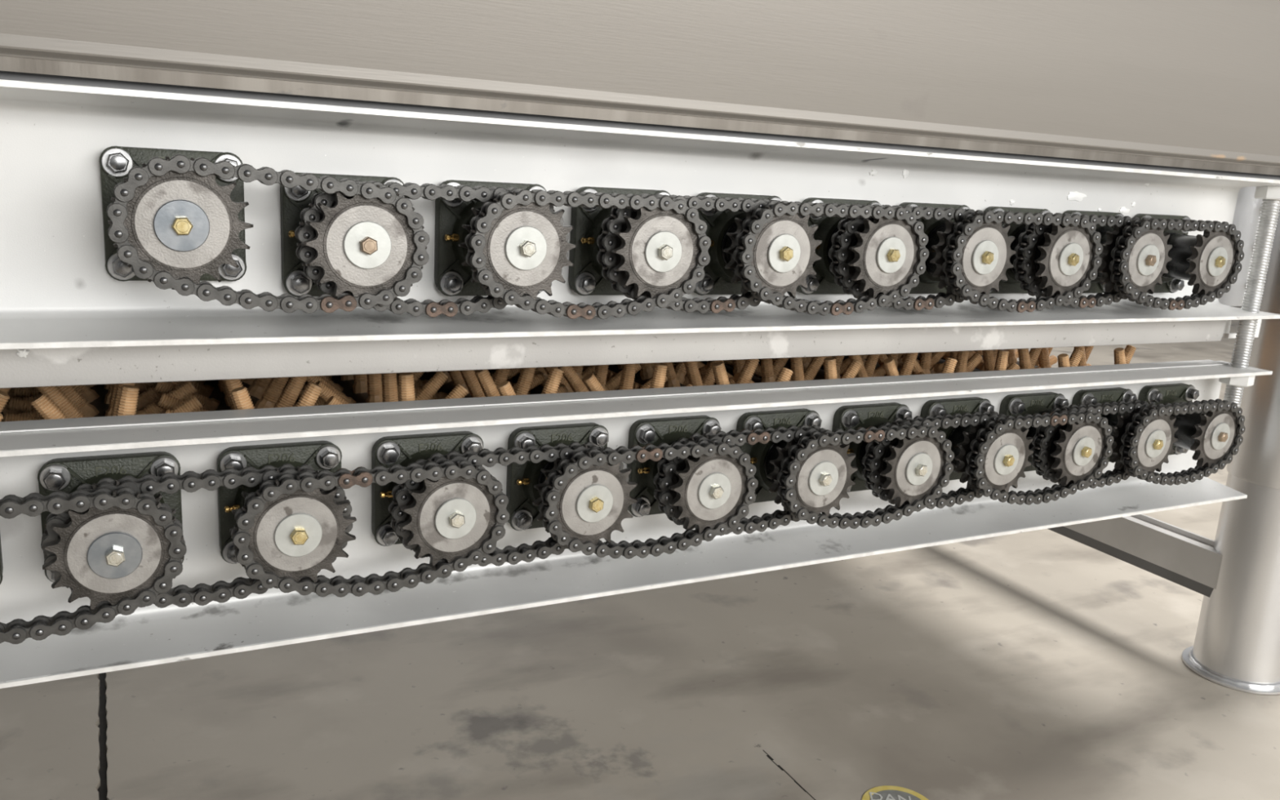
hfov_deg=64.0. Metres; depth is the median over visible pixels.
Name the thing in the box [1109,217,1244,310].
chain
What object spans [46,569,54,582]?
bolt
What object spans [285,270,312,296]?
washer
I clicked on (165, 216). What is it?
washer
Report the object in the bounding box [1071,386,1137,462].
housing
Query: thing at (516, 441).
washer
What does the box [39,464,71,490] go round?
bolt
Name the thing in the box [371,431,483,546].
housing
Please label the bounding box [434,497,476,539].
washer
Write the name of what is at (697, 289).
washer
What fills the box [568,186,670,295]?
housing
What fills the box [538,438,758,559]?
chain
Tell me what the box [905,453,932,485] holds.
washer
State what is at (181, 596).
chain
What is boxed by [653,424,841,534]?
chain
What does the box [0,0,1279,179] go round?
metal panel
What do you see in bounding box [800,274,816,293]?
washer
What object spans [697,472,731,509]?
washer
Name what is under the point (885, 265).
washer
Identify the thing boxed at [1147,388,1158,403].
washer
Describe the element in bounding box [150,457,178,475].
bolt
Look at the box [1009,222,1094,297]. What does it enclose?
roller
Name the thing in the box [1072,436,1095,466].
washer
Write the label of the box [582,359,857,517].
roller
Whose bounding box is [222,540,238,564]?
bolt
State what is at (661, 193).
washer
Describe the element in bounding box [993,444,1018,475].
washer
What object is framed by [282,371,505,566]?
roller
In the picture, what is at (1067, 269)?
washer
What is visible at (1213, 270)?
washer
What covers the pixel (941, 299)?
chain
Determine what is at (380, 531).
bolt
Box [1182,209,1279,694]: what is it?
support leg
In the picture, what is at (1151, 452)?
washer
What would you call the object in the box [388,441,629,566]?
chain
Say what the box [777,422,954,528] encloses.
chain
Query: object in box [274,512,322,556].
washer
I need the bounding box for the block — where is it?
[1223,319,1262,338]
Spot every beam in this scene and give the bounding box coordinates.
[0,79,1279,388]
[0,360,1272,688]
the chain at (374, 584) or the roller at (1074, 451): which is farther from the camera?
the roller at (1074, 451)
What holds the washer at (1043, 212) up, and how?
in the housing at (1011, 285)
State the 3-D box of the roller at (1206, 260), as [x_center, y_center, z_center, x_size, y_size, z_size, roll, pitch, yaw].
[0.583,-0.274,1.692,0.203,0.203,0.806,-3,15,-27]
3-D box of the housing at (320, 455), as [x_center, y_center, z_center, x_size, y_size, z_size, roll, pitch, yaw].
[-0.329,0.096,0.944,0.109,0.109,0.033,-3,15,-27]
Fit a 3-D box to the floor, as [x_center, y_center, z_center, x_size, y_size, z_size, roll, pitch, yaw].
[1.089,-0.138,4.556,12.000,0.080,13.000,-3,15,-27]
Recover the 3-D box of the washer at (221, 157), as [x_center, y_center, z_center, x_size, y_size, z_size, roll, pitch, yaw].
[-0.346,-0.195,0.859,0.023,0.023,0.002,13,6,-31]
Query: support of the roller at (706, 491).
attached to the housing at (668, 430)
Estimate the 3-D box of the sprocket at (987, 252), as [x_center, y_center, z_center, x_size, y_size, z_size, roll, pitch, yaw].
[0.212,-0.253,1.501,0.201,0.201,0.806,-3,15,-27]
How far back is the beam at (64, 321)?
0.95 m
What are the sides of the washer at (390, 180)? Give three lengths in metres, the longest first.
0.023 x 0.023 x 0.003 m
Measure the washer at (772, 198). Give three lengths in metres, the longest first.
0.023 x 0.023 x 0.002 m
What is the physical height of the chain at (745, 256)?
0.116 m
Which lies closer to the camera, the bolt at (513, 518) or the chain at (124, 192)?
the chain at (124, 192)
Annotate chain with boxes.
[0,486,186,644]
[40,463,352,608]
[106,154,429,313]
[231,459,510,597]
[294,179,568,317]
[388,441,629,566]
[464,188,711,319]
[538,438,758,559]
[596,193,800,313]
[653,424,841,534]
[733,200,928,315]
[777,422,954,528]
[828,204,980,310]
[862,410,1006,509]
[942,209,1102,312]
[965,409,1113,505]
[1013,212,1140,308]
[1030,399,1154,488]
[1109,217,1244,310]
[1119,398,1245,485]
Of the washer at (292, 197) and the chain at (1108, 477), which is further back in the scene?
the chain at (1108, 477)
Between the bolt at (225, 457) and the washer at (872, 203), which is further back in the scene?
the washer at (872, 203)
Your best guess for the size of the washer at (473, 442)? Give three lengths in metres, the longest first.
0.023 x 0.023 x 0.002 m
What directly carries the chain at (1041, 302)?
attached to the sprocket at (987, 252)
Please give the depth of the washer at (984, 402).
1.33 m
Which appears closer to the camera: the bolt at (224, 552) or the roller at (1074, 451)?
the bolt at (224, 552)
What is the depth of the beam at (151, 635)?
1.02 m
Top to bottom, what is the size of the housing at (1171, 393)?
0.109 m
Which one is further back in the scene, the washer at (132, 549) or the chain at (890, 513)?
the chain at (890, 513)
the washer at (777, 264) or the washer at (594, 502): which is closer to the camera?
the washer at (594, 502)
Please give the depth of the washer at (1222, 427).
1.44 m
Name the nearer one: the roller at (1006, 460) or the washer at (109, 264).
the washer at (109, 264)
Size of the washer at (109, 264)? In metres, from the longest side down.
0.023 x 0.023 x 0.002 m
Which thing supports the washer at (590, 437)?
in the housing at (521, 492)
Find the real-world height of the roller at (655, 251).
0.201 m
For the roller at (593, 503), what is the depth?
1.01 m
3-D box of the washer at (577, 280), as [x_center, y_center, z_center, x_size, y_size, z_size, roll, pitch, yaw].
[-0.055,-0.118,1.033,0.023,0.023,0.002,42,-9,-30]
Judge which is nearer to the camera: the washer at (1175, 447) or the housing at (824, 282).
the housing at (824, 282)
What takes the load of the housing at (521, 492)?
attached to the beam at (151, 635)
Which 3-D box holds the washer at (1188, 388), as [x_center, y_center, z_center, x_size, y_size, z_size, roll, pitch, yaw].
[0.820,-0.010,1.525,0.023,0.023,0.002,11,8,-30]
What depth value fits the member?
1.82 m
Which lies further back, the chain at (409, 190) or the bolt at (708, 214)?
the bolt at (708, 214)
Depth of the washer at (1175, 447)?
1.54 m
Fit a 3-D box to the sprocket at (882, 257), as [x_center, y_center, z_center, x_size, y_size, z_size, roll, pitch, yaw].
[0.089,-0.246,1.438,0.203,0.203,0.806,-3,15,-27]
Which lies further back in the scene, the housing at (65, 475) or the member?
the member
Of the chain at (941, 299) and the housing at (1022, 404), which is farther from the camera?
the housing at (1022, 404)
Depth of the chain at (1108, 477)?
1.35 m
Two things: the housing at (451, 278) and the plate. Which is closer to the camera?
the housing at (451, 278)
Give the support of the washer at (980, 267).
in the sprocket at (987, 252)
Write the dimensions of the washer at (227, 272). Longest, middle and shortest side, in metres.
0.023 x 0.023 x 0.002 m
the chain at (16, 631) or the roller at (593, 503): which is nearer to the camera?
the chain at (16, 631)
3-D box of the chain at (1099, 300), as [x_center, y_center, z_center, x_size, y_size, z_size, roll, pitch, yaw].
[0.562,-0.174,1.285,0.242,0.116,0.021,-3,15,-27]
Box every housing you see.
[0,535,3,584]
[37,451,184,582]
[98,146,246,281]
[216,440,342,564]
[280,172,404,297]
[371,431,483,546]
[434,179,546,296]
[506,422,608,530]
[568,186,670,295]
[626,414,721,516]
[693,192,782,295]
[734,408,822,502]
[795,197,880,294]
[831,402,911,492]
[898,202,969,293]
[920,396,994,479]
[983,206,1053,293]
[999,391,1069,471]
[1062,209,1124,293]
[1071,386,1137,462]
[1134,213,1191,293]
[1137,382,1199,455]
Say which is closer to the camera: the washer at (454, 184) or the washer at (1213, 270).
the washer at (454, 184)
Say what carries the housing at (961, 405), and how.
attached to the beam at (151, 635)
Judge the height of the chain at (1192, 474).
0.116 m
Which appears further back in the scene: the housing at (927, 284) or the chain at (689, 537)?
the housing at (927, 284)
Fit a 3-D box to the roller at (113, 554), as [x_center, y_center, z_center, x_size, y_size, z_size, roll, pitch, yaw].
[-0.595,0.032,1.150,0.202,0.202,0.806,-3,15,-27]
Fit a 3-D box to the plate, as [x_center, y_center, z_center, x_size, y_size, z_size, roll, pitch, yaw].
[0.918,-0.232,1.540,0.106,0.184,0.023,-3,15,-27]
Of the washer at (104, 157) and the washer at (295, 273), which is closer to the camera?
the washer at (104, 157)
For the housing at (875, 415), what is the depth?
1.24 m
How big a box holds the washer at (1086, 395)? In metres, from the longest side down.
0.023 x 0.023 x 0.002 m
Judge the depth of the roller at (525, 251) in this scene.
0.91 m
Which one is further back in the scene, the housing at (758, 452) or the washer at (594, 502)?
the housing at (758, 452)
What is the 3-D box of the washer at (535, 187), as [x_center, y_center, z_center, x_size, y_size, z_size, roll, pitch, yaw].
[-0.100,-0.195,0.989,0.023,0.023,0.002,33,-3,-31]
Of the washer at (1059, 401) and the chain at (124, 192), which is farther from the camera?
the washer at (1059, 401)
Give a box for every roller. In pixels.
[0,387,41,422]
[3,381,202,610]
[153,376,356,587]
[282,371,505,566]
[297,184,426,306]
[396,367,637,546]
[458,189,576,305]
[488,363,747,533]
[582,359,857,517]
[599,197,700,297]
[685,356,945,506]
[723,201,822,301]
[723,352,1033,493]
[789,349,1106,485]
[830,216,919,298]
[885,347,1177,475]
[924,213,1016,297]
[941,344,1239,467]
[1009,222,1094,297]
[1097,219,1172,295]
[1162,230,1237,295]
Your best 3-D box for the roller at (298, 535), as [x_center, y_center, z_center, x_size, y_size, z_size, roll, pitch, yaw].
[-0.472,0.025,1.213,0.198,0.198,0.806,-3,15,-27]
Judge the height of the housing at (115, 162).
0.109 m
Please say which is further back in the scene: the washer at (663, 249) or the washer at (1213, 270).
the washer at (1213, 270)
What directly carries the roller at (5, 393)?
attached to the housing at (1, 554)
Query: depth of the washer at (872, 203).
1.18 m
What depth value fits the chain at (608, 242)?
1.01 m
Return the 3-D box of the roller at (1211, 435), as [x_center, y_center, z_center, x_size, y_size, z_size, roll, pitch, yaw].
[0.639,-0.039,1.784,0.196,0.196,0.806,-3,15,-27]
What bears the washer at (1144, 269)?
in the sprocket at (1148, 260)
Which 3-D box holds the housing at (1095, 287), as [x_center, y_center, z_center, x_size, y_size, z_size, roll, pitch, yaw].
[0.602,-0.195,1.359,0.109,0.109,0.033,-3,15,-27]
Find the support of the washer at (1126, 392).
in the housing at (1085, 397)
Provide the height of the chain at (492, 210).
0.116 m
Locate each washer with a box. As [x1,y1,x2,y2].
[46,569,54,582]
[86,531,142,578]
[101,147,133,177]
[106,253,134,279]
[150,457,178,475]
[153,199,209,251]
[213,154,241,182]
[218,253,244,279]
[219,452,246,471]
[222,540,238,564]
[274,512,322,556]
[284,173,311,200]
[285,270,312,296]
[315,445,341,469]
[343,221,391,269]
[376,441,400,464]
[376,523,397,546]
[382,178,404,197]
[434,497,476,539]
[439,271,463,295]
[442,182,463,206]
[460,435,483,453]
[505,226,546,270]
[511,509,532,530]
[513,431,535,446]
[528,185,546,191]
[574,271,595,294]
[576,484,613,522]
[580,188,597,211]
[588,426,608,446]
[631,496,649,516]
[635,423,654,444]
[644,231,682,272]
[657,191,670,195]
[694,272,712,294]
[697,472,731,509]
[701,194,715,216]
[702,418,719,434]
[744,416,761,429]
[767,233,800,272]
[768,196,782,201]
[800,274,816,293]
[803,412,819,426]
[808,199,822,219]
[808,461,838,495]
[841,408,857,427]
[869,201,880,205]
[876,236,906,273]
[894,405,910,417]
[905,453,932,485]
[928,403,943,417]
[972,240,998,275]
[977,400,991,413]
[992,208,1003,212]
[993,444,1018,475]
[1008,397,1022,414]
[1040,209,1050,214]
[1053,395,1065,408]
[1058,242,1083,275]
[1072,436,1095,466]
[1081,392,1093,404]
[1121,390,1133,401]
[1137,244,1159,275]
[1145,429,1165,457]
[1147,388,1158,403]
[1168,278,1177,292]
[1174,445,1181,454]
[1180,217,1191,233]
[1184,386,1195,400]
[1207,246,1227,276]
[1210,422,1230,449]
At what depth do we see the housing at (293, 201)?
0.90 m
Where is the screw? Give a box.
[1218,185,1279,407]
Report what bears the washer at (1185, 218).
in the housing at (1169, 285)
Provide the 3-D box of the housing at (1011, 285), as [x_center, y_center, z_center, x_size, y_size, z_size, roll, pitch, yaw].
[0.478,-0.188,1.295,0.109,0.109,0.033,-3,15,-27]
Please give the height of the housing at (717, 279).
0.109 m
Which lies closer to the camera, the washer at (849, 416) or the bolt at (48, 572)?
the bolt at (48, 572)
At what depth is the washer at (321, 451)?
0.95 m
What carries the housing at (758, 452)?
attached to the beam at (151, 635)
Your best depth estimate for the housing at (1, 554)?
0.85 m
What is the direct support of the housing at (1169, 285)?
on the beam at (64, 321)
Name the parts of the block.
plate, cross plate, plate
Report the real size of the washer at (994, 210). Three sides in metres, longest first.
0.023 x 0.023 x 0.002 m
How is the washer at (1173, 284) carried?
in the housing at (1169, 285)
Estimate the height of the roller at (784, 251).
0.195 m
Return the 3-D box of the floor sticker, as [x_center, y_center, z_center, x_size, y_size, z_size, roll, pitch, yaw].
[0.336,0.527,1.323,0.097,0.001,0.097,-3,15,-27]
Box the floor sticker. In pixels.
[862,785,928,799]
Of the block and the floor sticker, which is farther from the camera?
the block
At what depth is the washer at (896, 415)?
1.27 m
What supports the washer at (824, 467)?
in the roller at (823, 478)
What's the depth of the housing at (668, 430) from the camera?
1.12 m
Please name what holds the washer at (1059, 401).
in the housing at (1022, 404)
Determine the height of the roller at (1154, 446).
0.194 m
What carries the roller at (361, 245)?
attached to the housing at (293, 201)
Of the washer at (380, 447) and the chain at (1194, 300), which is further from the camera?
the chain at (1194, 300)
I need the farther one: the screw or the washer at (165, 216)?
the screw
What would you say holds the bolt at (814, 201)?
in the housing at (824, 282)
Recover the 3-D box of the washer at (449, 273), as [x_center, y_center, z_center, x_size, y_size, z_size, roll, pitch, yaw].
[-0.178,-0.111,0.970,0.023,0.023,0.002,40,-7,-31]
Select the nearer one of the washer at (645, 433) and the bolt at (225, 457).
the bolt at (225, 457)
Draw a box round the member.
[1047,514,1222,597]
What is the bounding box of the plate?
[1217,185,1279,306]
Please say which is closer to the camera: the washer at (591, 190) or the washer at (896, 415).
the washer at (591, 190)
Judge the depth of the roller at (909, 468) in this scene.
1.20 m
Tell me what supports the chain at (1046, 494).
attached to the roller at (1006, 460)
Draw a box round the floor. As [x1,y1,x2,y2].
[0,306,1279,799]
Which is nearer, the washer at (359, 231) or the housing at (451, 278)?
the washer at (359, 231)
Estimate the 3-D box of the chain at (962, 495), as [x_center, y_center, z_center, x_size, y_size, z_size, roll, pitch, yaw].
[0.372,0.075,1.251,0.242,0.116,0.021,-3,15,-27]

